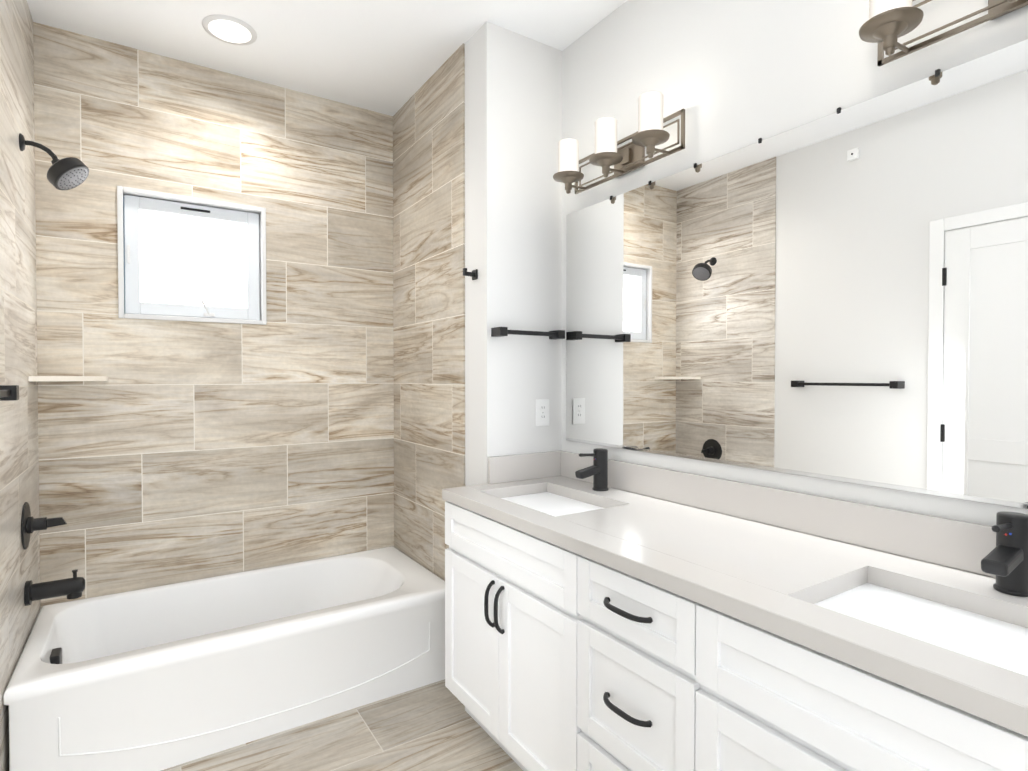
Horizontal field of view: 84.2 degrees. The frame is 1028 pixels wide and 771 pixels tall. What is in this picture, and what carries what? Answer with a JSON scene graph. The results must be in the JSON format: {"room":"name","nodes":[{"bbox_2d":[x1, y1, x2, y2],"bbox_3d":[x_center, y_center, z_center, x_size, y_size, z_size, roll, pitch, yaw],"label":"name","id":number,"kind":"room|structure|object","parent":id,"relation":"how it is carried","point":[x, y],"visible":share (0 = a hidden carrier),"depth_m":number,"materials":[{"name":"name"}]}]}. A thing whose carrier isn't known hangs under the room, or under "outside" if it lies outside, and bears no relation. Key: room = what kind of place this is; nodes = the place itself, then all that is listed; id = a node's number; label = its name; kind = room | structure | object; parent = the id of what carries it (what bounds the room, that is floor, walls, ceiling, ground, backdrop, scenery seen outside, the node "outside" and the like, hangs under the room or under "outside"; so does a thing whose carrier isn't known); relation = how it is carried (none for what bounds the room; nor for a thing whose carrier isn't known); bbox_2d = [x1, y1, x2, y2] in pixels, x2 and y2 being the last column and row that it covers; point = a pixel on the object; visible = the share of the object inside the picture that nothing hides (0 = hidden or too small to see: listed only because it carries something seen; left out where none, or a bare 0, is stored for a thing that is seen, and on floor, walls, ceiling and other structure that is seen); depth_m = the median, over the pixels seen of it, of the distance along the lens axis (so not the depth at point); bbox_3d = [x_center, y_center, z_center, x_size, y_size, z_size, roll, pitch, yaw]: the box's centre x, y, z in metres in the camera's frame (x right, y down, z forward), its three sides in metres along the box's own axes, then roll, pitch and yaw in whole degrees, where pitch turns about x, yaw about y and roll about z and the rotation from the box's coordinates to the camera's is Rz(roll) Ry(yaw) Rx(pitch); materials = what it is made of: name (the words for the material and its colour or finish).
{"room":"bathroom","nodes":[
{"label":"bathroom","id":0,"kind":"room"},
{"bbox_2d":[27,0,626,115],"bbox_3d":[-0.063,-1.503,1.165,2.125,0.100,4.154,-1,1,-33],"label":"ceiling","id":1,"kind":"structure","parent":0,"point":[389,57],"depth_m":2.36,"materials":[{"name":"white paint"}]},
{"bbox_2d":[202,14,256,44],"bbox_3d":[-1.175,-1.467,2.353,0.206,0.007,0.206,-1,1,-33],"label":"recessed light","id":2,"kind":"object","parent":1,"relation":"in","point":[229,30],"visible":1,"depth_m":2.34,"materials":[{"name":"white plastic"}]},
{"bbox_2d":[161,679,522,770],"bbox_3d":[-0.063,1.366,1.207,2.125,0.100,4.154,-1,1,-33],"label":"floor","id":3,"kind":"structure","parent":0,"point":[435,726],"depth_m":2.06,"materials":[{"name":"tile"}]},
{"bbox_2d":[3,546,444,770],"bbox_3d":[-1.096,1.098,2.433,1.520,0.400,0.760,-1,1,-33],"label":"bathtub","id":4,"kind":"object","parent":3,"relation":"on","point":[159,678],"visible":0.98,"depth_m":2.18,"materials":[{"name":"white ceramic"}]},
{"bbox_2d":[442,498,1027,770],"bbox_3d":[0.501,0.881,1.534,0.614,0.860,1.996,-1,1,-33],"label":"bathroom vanity","id":5,"kind":"object","parent":3,"relation":"on","point":[637,617],"depth_m":1.32,"materials":[{"name":"white wood"}]},
{"bbox_2d":[442,474,1027,725],"bbox_3d":[0.512,0.431,1.534,0.588,0.040,1.996,-1,1,-33],"label":"countertop","id":6,"kind":"structure","parent":5,"relation":"on","point":[766,572],"depth_m":1.30,"materials":[{"name":"grey stone"}]},
{"bbox_2d":[498,486,605,513],"bbox_3d":[0.132,0.500,2.061,0.382,0.137,0.540,-1,1,-33],"label":"sink","id":7,"kind":"object","parent":6,"relation":"in","point":[552,501],"depth_m":2.17,"materials":[{"name":"white ceramic"}]},
{"bbox_2d":[575,448,608,490],"bbox_3d":[0.299,0.324,2.167,0.143,0.156,0.062,-1,1,-33],"label":"faucet","id":8,"kind":"object","parent":6,"relation":"on","point":[597,470],"visible":1,"depth_m":2.16,"materials":[{"name":"black metal"}]},
{"bbox_2d":[806,574,1027,673],"bbox_3d":[0.811,0.516,1.023,0.382,0.137,0.540,-1,1,-33],"label":"sink","id":9,"kind":"object","parent":6,"relation":"in","point":[998,636],"depth_m":1.12,"materials":[{"name":"white ceramic"}]},
{"bbox_2d":[981,511,1027,596],"bbox_3d":[0.977,0.339,1.129,0.143,0.156,0.062,-1,1,-33],"label":"faucet","id":10,"kind":"object","parent":6,"relation":"on","point":[1005,560],"visible":1,"depth_m":1.12,"materials":[{"name":"black metal"}]},
{"bbox_2d":[465,21,561,485],"bbox_3d":[-0.210,-0.094,2.910,0.485,2.770,1.106,-1,1,-33],"label":"wall","id":11,"kind":"structure","parent":0,"point":[513,187],"depth_m":2.40,"materials":[{"name":"white paint"}]},
{"bbox_2d":[33,22,393,609],"bbox_3d":[-1.171,-0.094,2.882,2.125,2.770,0.100,-1,1,-33],"label":"wall tile","id":12,"kind":"structure","parent":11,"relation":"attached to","point":[171,452],"depth_m":2.66,"materials":[{"name":"beige tile"}]},
{"bbox_2d":[28,376,108,380],"bbox_3d":[-1.778,-0.028,2.285,0.235,0.020,0.235,-1,1,-33],"label":"corner shelf","id":13,"kind":"object","parent":12,"relation":"attached to","point":[68,378],"visible":1,"depth_m":2.23,"materials":[{"name":"beige stone"}]},
{"bbox_2d":[117,186,266,324],"bbox_3d":[-1.488,-0.580,2.659,0.596,0.570,0.105,-1,1,-33],"label":"window","id":14,"kind":"structure","parent":12,"relation":"in","point":[193,259],"depth_m":2.65,"materials":[{"name":"white plastic"}]},
{"bbox_2d":[393,43,464,580],"bbox_3d":[-0.440,-0.092,2.812,0.008,2.770,0.819,-1,1,-33],"label":"wall tile","id":15,"kind":"structure","parent":11,"relation":"attached to","point":[429,265],"depth_m":2.75,"materials":[{"name":"beige tile"}]},
{"bbox_2d":[463,268,477,279],"bbox_3d":[-0.185,-0.465,2.370,0.057,0.042,0.040,-1,1,-33],"label":"robe hook","id":16,"kind":"object","parent":11,"relation":"attached to","point":[473,274],"visible":1,"depth_m":2.37,"materials":[{"name":"black metal"}]},
{"bbox_2d":[491,327,564,339],"bbox_3d":[0.064,-0.218,2.384,0.329,0.036,0.070,-1,1,-33],"label":"rail","id":17,"kind":"object","parent":11,"relation":"attached to","point":[505,331],"visible":1,"depth_m":2.34,"materials":[{"name":"black metal"}]},
{"bbox_2d":[536,399,548,425],"bbox_3d":[0.124,0.118,2.465,0.072,0.116,0.008,-1,1,-33],"label":"electrical outlet plate","id":18,"kind":"object","parent":11,"relation":"attached to","point":[542,412],"visible":1,"depth_m":2.46,"materials":[{"name":"white plastic"}]},
{"bbox_2d":[553,91,684,193],"bbox_3d":[0.364,-0.867,2.108,0.187,0.202,0.570,-1,1,-33],"label":"sconce","id":19,"kind":"object","parent":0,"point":[650,134],"visible":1,"depth_m":2.06,"materials":[{"name":"white glass"}]},
{"bbox_2d":[562,0,1027,525],"bbox_3d":[1.083,-0.070,1.274,0.110,2.770,3.048,-1,1,-33],"label":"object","id":20,"kind":"object","parent":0,"point":[840,295],"depth_m":1.59,"materials":[{"name":"clear glass"}]},
{"bbox_2d":[859,0,1027,66],"bbox_3d":[1.004,-0.853,1.129,0.187,0.202,0.570,-1,1,-33],"label":"sconce","id":21,"kind":"object","parent":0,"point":[887,25],"visible":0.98,"depth_m":1.27,"materials":[{"name":"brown metal"}]},
{"bbox_3d":[-0.910,-0.060,0.632,0.100,2.770,4.154,-1,1,-33],"label":"wall","id":22,"kind":"structure","parent":0,"visible":0},
{"bbox_2d":[0,385,18,400],"bbox_3d":[-1.214,0.023,1.269,0.085,0.040,0.600,-1,1,-33],"label":"towel rail","id":23,"kind":"object","parent":22,"relation":"attached to","point":[9,392],"visible":1,"depth_m":1.50,"materials":[{"name":"black metal"}]},
{"bbox_2d":[0,0,39,770],"bbox_3d":[-1.722,-0.080,1.974,0.008,2.770,0.819,-1,1,-33],"label":"wall tiles","id":24,"kind":"structure","parent":22,"relation":"attached to","point":[19,486],"depth_m":1.94,"materials":[{"name":"beige tile"}]},
{"bbox_2d":[21,502,66,549],"bbox_3d":[-1.708,0.503,2.076,0.118,0.168,0.168,-1,1,-33],"label":"tub valve","id":25,"kind":"object","parent":24,"relation":"attached to","point":[29,524],"visible":1,"depth_m":2.04,"materials":[{"name":"black metal"}]},
{"bbox_2d":[19,133,88,189],"bbox_3d":[-1.669,-0.808,2.069,0.196,0.178,0.135,-1,1,-33],"label":"shower head","id":26,"kind":"object","parent":24,"relation":"attached to","point":[68,173],"visible":1,"depth_m":2.05},
{"bbox_2d":[24,569,84,605],"bbox_3d":[-1.685,0.741,2.094,0.171,0.101,0.086,-1,1,-33],"label":"tub spout","id":27,"kind":"object","parent":24,"relation":"attached to","point":[73,587],"visible":1,"depth_m":2.08,"materials":[{"name":"black metal"}]}
]}

